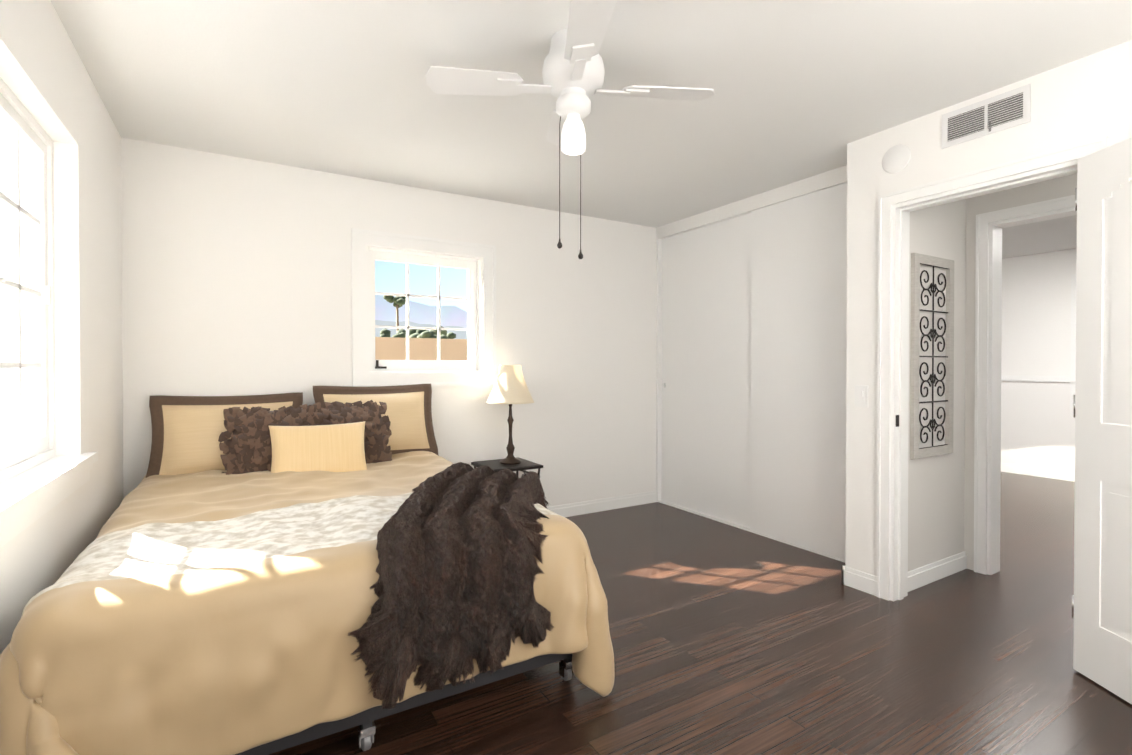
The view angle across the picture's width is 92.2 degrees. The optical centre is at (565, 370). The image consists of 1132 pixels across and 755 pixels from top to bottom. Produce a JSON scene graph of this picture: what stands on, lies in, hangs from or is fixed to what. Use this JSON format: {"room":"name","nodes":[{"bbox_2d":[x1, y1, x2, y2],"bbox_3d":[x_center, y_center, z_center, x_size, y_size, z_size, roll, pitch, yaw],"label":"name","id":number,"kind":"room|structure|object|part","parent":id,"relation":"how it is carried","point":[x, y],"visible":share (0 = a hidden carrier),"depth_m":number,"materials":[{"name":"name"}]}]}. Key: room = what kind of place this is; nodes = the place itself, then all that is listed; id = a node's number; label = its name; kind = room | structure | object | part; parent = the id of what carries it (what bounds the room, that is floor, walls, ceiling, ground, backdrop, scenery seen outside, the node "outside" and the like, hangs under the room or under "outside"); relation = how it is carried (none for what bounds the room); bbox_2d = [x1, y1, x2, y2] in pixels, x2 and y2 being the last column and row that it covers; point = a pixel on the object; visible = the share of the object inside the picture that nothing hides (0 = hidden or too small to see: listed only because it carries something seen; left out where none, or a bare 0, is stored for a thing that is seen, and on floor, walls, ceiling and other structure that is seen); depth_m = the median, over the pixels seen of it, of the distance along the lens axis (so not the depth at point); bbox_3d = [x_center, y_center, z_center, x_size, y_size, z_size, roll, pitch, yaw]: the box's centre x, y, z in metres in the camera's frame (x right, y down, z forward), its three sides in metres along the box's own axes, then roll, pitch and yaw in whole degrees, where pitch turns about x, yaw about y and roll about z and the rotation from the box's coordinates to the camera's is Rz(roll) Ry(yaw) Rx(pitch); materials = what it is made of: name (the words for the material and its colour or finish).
{"room":"bedroom","nodes":[
{"label":"bedroom","id":0,"kind":"room"},
{"bbox_2d":[0,0,123,654],"bbox_3d":[-1.397,-0.016,1.120,0.170,2.440,4.140,0,1,-31],"label":"wall","id":1,"kind":"structure","parent":0,"point":[45,77],"depth_m":2.13,"materials":[{"name":"white paint"}]},
{"bbox_2d":[0,77,97,547],"bbox_3d":[-1.523,-0.215,1.396,0.190,1.325,1.786,0,1,-31],"label":"window","id":2,"kind":"structure","parent":1,"relation":"in","point":[39,478],"depth_m":1.94,"materials":[{"name":"white paint"}]},
{"bbox_2d":[121,138,655,506],"bbox_3d":[-0.875,-0.039,3.942,4.180,2.440,0.160,0,1,-31],"label":"wall","id":3,"kind":"structure","parent":0,"point":[236,276],"depth_m":3.51,"materials":[{"name":"white paint"}]},
{"bbox_2d":[351,228,495,386],"bbox_3d":[-0.995,-0.403,3.850,1.003,1.030,0.188,0,1,-31],"label":"window","id":4,"kind":"structure","parent":3,"relation":"in","point":[369,248],"depth_m":3.83,"materials":[{"name":"white paint"}]},
{"bbox_2d":[375,360,386,368],"bbox_3d":[-1.258,-0.041,3.705,0.075,0.057,0.020,0,1,-31],"label":"window latch","id":5,"kind":"object","parent":4,"relation":"attached to","point":[377,366],"depth_m":3.69,"materials":[{"name":"grey metal"}]},
{"bbox_3d":[-1.015,-0.414,3.884,0.673,0.680,0.004,0,1,-31],"label":"glass","id":6,"kind":"part","parent":4,"relation":"part of","materials":[{"name":"white"}]},
{"bbox_2d":[547,491,656,516],"bbox_3d":[-0.772,1.131,3.911,3.706,0.100,0.014,0,1,-31],"label":"baseboard","id":7,"kind":"structure","parent":3,"relation":"attached to","point":[573,509],"depth_m":4.56,"materials":[{"name":"white paint"}]},
{"bbox_2d":[51,0,1131,258],"bbox_3d":[2.182,-1.311,2.979,8.800,0.120,5.700,0,1,-31],"label":"ceiling","id":8,"kind":"structure","parent":0,"point":[805,88],"depth_m":2.35,"materials":[{"name":"white paint"}]},
{"bbox_2d":[426,0,713,258],"bbox_3d":[0.028,-0.836,2.063,0.831,0.815,0.831,0,1,39],"label":"ceiling fan","id":9,"kind":"object","parent":8,"relation":"hanging from","point":[573,72],"visible":1,"depth_m":2.01,"materials":[{"name":"white"}]},
{"bbox_3d":[0.028,-0.895,2.062,0.094,0.133,0.094,0,1,-31],"label":"lamp shade","id":10,"kind":"part","parent":9,"relation":"part of","materials":[{"name":"white glass"}]},
{"bbox_3d":[0.028,-0.877,2.062,0.056,0.112,0.056,0,1,-31],"label":"bulb","id":11,"kind":"part","parent":9,"relation":"part of","materials":[{"name":"white glass"}]},
{"bbox_2d":[269,472,1131,754],"bbox_3d":[2.182,1.239,3.001,8.800,0.100,5.700,0,1,-31],"label":"floor","id":12,"kind":"structure","parent":0,"point":[726,639],"depth_m":2.19,"materials":[{"name":"brown wood"}]},
{"bbox_2d":[0,384,614,754],"bbox_3d":[-1.068,0.647,2.447,1.746,1.091,2.164,0,1,-31],"label":"bed","id":13,"kind":"object","parent":12,"relation":"on","point":[267,574],"visible":1,"depth_m":1.67,"materials":[{"name":"beige fabric"}]},
{"bbox_2d":[233,411,304,470],"bbox_3d":[-1.653,0.416,3.064,0.420,0.420,0.130,0,-23,-28],"label":"pillow","id":14,"kind":"object","parent":13,"relation":"on","point":[247,425],"depth_m":2.98,"materials":[{"name":"brown fabric"}]},
{"bbox_2d":[269,421,366,472],"bbox_3d":[-1.359,0.456,3.007,0.500,0.360,0.142,0,-31,-27],"label":"pillow","id":15,"kind":"object","parent":13,"relation":"on","point":[336,448],"depth_m":2.96,"materials":[{"name":"beige fabric"}]},
{"bbox_2d":[317,406,384,453],"bbox_3d":[-1.304,0.411,3.300,0.420,0.420,0.131,0,-21,-35],"label":"pillow","id":16,"kind":"object","parent":13,"relation":"on","point":[373,416],"depth_m":3.30,"materials":[{"name":"brown fabric"}]},
{"bbox_3d":[-1.110,1.058,2.518,1.540,0.100,1.985,0,1,-31],"label":"frame","id":17,"kind":"part","parent":13,"relation":"part of","materials":[{"name":"grey metal"}]},
{"bbox_2d":[346,462,553,709],"bbox_3d":[-0.437,0.672,2.200,0.805,0.432,1.069,0,1,-31],"label":"fur throw","id":18,"kind":"object","parent":13,"relation":"on","point":[461,558],"depth_m":1.75,"materials":[{"name":"brown fur"}]},
{"bbox_2d":[471,457,542,477],"bbox_3d":[-0.417,0.918,3.828,0.416,0.533,0.416,0,1,-31],"label":"nightstand","id":19,"kind":"object","parent":12,"relation":"on","point":[496,465],"visible":0.1,"depth_m":3.76,"materials":[{"name":"black wood"}]},
{"bbox_2d":[486,365,533,464],"bbox_3d":[-0.391,0.307,3.839,0.336,0.688,0.336,0,1,-31],"label":"table lamp","id":20,"kind":"object","parent":19,"relation":"on","point":[510,387],"visible":1,"depth_m":3.76,"materials":[{"name":"beige fabric"}]},
{"bbox_3d":[-0.391,0.095,3.837,0.336,0.264,0.336,0,1,-31],"label":"lamp shade","id":21,"kind":"part","parent":20,"relation":"part of","materials":[{"name":"fabric"}]},
{"bbox_2d":[656,165,846,238],"bbox_3d":[1.642,-0.041,4.217,0.782,2.440,1.960,0,1,-31],"label":"wall","id":22,"kind":"structure","parent":0,"point":[822,181],"depth_m":3.91,"materials":[{"name":"white paint"}]},
{"bbox_2d":[661,213,750,527],"bbox_3d":[1.136,0.002,4.409,0.024,2.326,1.063,0,1,-31],"label":"sliding door","id":23,"kind":"structure","parent":22,"relation":"in","point":[706,380],"depth_m":4.37,"materials":[{"name":"white paint"}]},
{"bbox_2d":[656,239,844,562],"bbox_3d":[1.342,0.010,4.038,0.080,2.340,1.958,0,1,-31],"label":"trim","id":24,"kind":"structure","parent":22,"relation":"attached to","point":[658,353],"depth_m":4.85,"materials":[{"name":"white paint"}]},
{"bbox_2d":[750,183,846,559],"bbox_3d":[1.595,0.009,3.587,0.024,2.326,0.919,0,1,-31],"label":"sliding door","id":25,"kind":"structure","parent":22,"relation":"in","point":[798,353],"depth_m":3.62,"materials":[{"name":"white paint"}]},
{"bbox_2d":[908,199,965,570],"bbox_3d":[2.128,-0.033,3.236,0.960,2.440,0.223,0,1,-31],"label":"wall","id":26,"kind":"structure","parent":0,"point":[936,484],"depth_m":3.10,"materials":[{"name":"white paint"}]},
{"bbox_2d":[910,253,953,458],"bbox_3d":[2.050,-0.077,3.045,0.430,1.110,0.021,0,1,-31],"label":"wall art","id":27,"kind":"object","parent":26,"relation":"attached to","point":[917,259],"depth_m":3.03},
{"bbox_3d":[2.050,-0.077,3.044,0.330,1.018,0.008,0,1,-31],"label":"framed scrolls wall art","id":28,"kind":"part","parent":27,"relation":"part of"},
{"bbox_2d":[908,551,966,591],"bbox_3d":[2.090,1.138,3.084,0.710,0.100,0.014,0,1,-31],"label":"baseboard","id":29,"kind":"structure","parent":26,"relation":"attached to","point":[917,577],"depth_m":3.08,"materials":[{"name":"white paint"}]},
{"bbox_2d":[845,40,1131,575],"bbox_3d":[2.135,-0.024,2.181,0.133,2.440,2.040,0,1,-31],"label":"wall","id":30,"kind":"structure","parent":0,"point":[1087,98],"depth_m":2.74,"materials":[{"name":"white paint"}]},
{"bbox_2d":[841,565,874,585],"bbox_3d":[1.669,1.138,3.108,0.307,0.100,0.014,0,1,-31],"label":"baseboard","id":31,"kind":"structure","parent":30,"relation":"attached to","point":[849,576],"depth_m":2.99,"materials":[{"name":"white paint"}]},
{"bbox_2d":[855,385,867,406],"bbox_3d":[1.593,0.139,2.943,0.013,0.116,0.072,0,1,-31],"label":"switch plate","id":32,"kind":"object","parent":30,"relation":"attached to","point":[861,395],"visible":1,"depth_m":2.94,"materials":[{"name":"white plastic"}]},
{"bbox_2d":[882,144,910,172],"bbox_3d":[1.684,-1.079,2.782,0.013,0.140,0.140,0,1,-31],"label":"detector","id":33,"kind":"object","parent":30,"relation":"attached to","point":[896,158],"visible":1,"depth_m":2.77,"materials":[{"name":"white plastic"}]},
{"bbox_2d":[942,83,1030,148],"bbox_3d":[1.882,-1.137,2.457,0.011,0.160,0.340,0,1,-31],"label":"air vent","id":34,"kind":"object","parent":30,"relation":"in","point":[1002,111],"visible":1,"depth_m":2.44,"materials":[{"name":"white metal"}]},
{"bbox_2d":[876,136,1108,601],"bbox_3d":[1.928,0.144,2.522,0.171,2.098,0.873,0,1,-31],"label":"door frame","id":35,"kind":"structure","parent":30,"relation":"attached to","point":[896,208],"depth_m":2.81,"materials":[{"name":"white paint"}]},
{"bbox_2d":[896,415,898,426],"bbox_3d":[1.710,0.260,2.811,0.030,0.060,0.002,0,1,-31],"label":"strike plate","id":36,"kind":"object","parent":35,"relation":"attached to","point":[897,420],"visible":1,"depth_m":2.81,"materials":[{"name":"grey metal"}]},
{"bbox_2d":[1072,137,1131,703],"bbox_3d":[2.012,0.181,1.786,0.456,2.020,0.653,0,1,-31],"label":"door leaf","id":37,"kind":"structure","parent":30,"relation":"in","point":[1102,595],"depth_m":2.05,"materials":[{"name":"white paint"}]},
{"bbox_2d":[964,173,1076,569],"bbox_3d":[3.183,-0.023,2.061,0.120,2.440,2.877,0,1,-31],"label":"wall","id":38,"kind":"structure","parent":0,"point":[1059,187],"depth_m":3.23,"materials":[{"name":"white paint"}]},
{"bbox_2d":[974,195,1076,574],"bbox_3d":[2.698,0.141,2.870,0.164,2.098,0.876,0,1,-31],"label":"door frame","id":39,"kind":"structure","parent":38,"relation":"attached to","point":[988,344],"depth_m":3.17,"materials":[{"name":"white paint"}]},
{"bbox_2d":[1001,248,1076,471],"bbox_3d":[5.756,-0.049,5.137,0.140,2.440,5.500,0,1,-31],"label":"wall","id":40,"kind":"structure","parent":0,"point":[1037,424],"depth_m":5.97,"materials":[{"name":"white paint"}]},
{"bbox_2d":[1001,463,1074,481],"bbox_3d":[5.691,1.121,5.107,0.014,0.100,5.220,0,1,-31],"label":"baseboard","id":41,"kind":"structure","parent":40,"relation":"attached to","point":[1005,467],"depth_m":5.96,"materials":[{"name":"white paint"}]},
{"bbox_2d":[1001,376,1075,381],"bbox_3d":[5.688,0.101,5.097,0.020,0.060,5.220,0,1,-31],"label":"trim","id":42,"kind":"structure","parent":40,"relation":"attached to","point":[1041,378],"depth_m":5.94,"materials":[{"name":"white paint"}]},
{"bbox_2d":[1070,274,1075,409],"bbox_3d":[5.671,-0.290,5.212,0.108,1.420,1.260,0,1,-31],"label":"room window","id":43,"kind":"structure","parent":40,"relation":"in","point":[1073,338],"depth_m":5.71,"materials":[{"name":"white paint"}]},
{"label":"outside","id":44,"kind":"structure","parent":0,"visible":0},
{"bbox_2d":[0,121,11,446],"bbox_3d":[-1.690,-0.247,1.304,0.001,2.100,2.600,0,1,-31],"label":"daylight glow","id":45,"kind":"structure","parent":44,"point":[5,373],"depth_m":2.12,"materials":[{"name":"white"}]},
{"bbox_2d":[375,320,466,338],"bbox_3d":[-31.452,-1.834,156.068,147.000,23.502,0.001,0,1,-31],"label":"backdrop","id":46,"kind":"structure","parent":44,"point":[403,323],"depth_m":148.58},
{"bbox_2d":[375,295,466,328],"bbox_3d":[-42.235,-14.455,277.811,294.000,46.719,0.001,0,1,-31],"label":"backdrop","id":47,"kind":"structure","parent":44,"point":[459,322],"depth_m":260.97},
{"bbox_3d":[-52.755,3.101,145.936,180.000,0.200,295.500,0,1,-31],"label":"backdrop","id":48,"kind":"structure","parent":0,"visible":0},
{"bbox_2d":[396,305,398,329],"bbox_3d":[-12.140,-0.464,39.355,0.280,8.704,0.180,0,1,-31],"label":"trunk","id":49,"kind":"object","parent":48,"relation":"on","point":[397,319],"depth_m":39.24,"materials":[{"name":"brown"}]},
{"bbox_2d":[380,295,455,338],"bbox_3d":[-10.667,-3.535,39.461,7.622,4.005,14.359,0,1,-31],"label":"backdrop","id":50,"kind":"object","parent":49,"relation":"attached to","point":[418,333],"depth_m":36.89,"materials":[{"name":"green plant"}]},
{"bbox_2d":[375,337,467,359],"bbox_3d":[-3.383,1.561,19.550,13.500,4.980,7.000,0,1,-31],"label":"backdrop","id":51,"kind":"object","parent":48,"relation":"on","point":[450,343],"depth_m":15.05,"materials":[{"name":"beige"}]}
]}

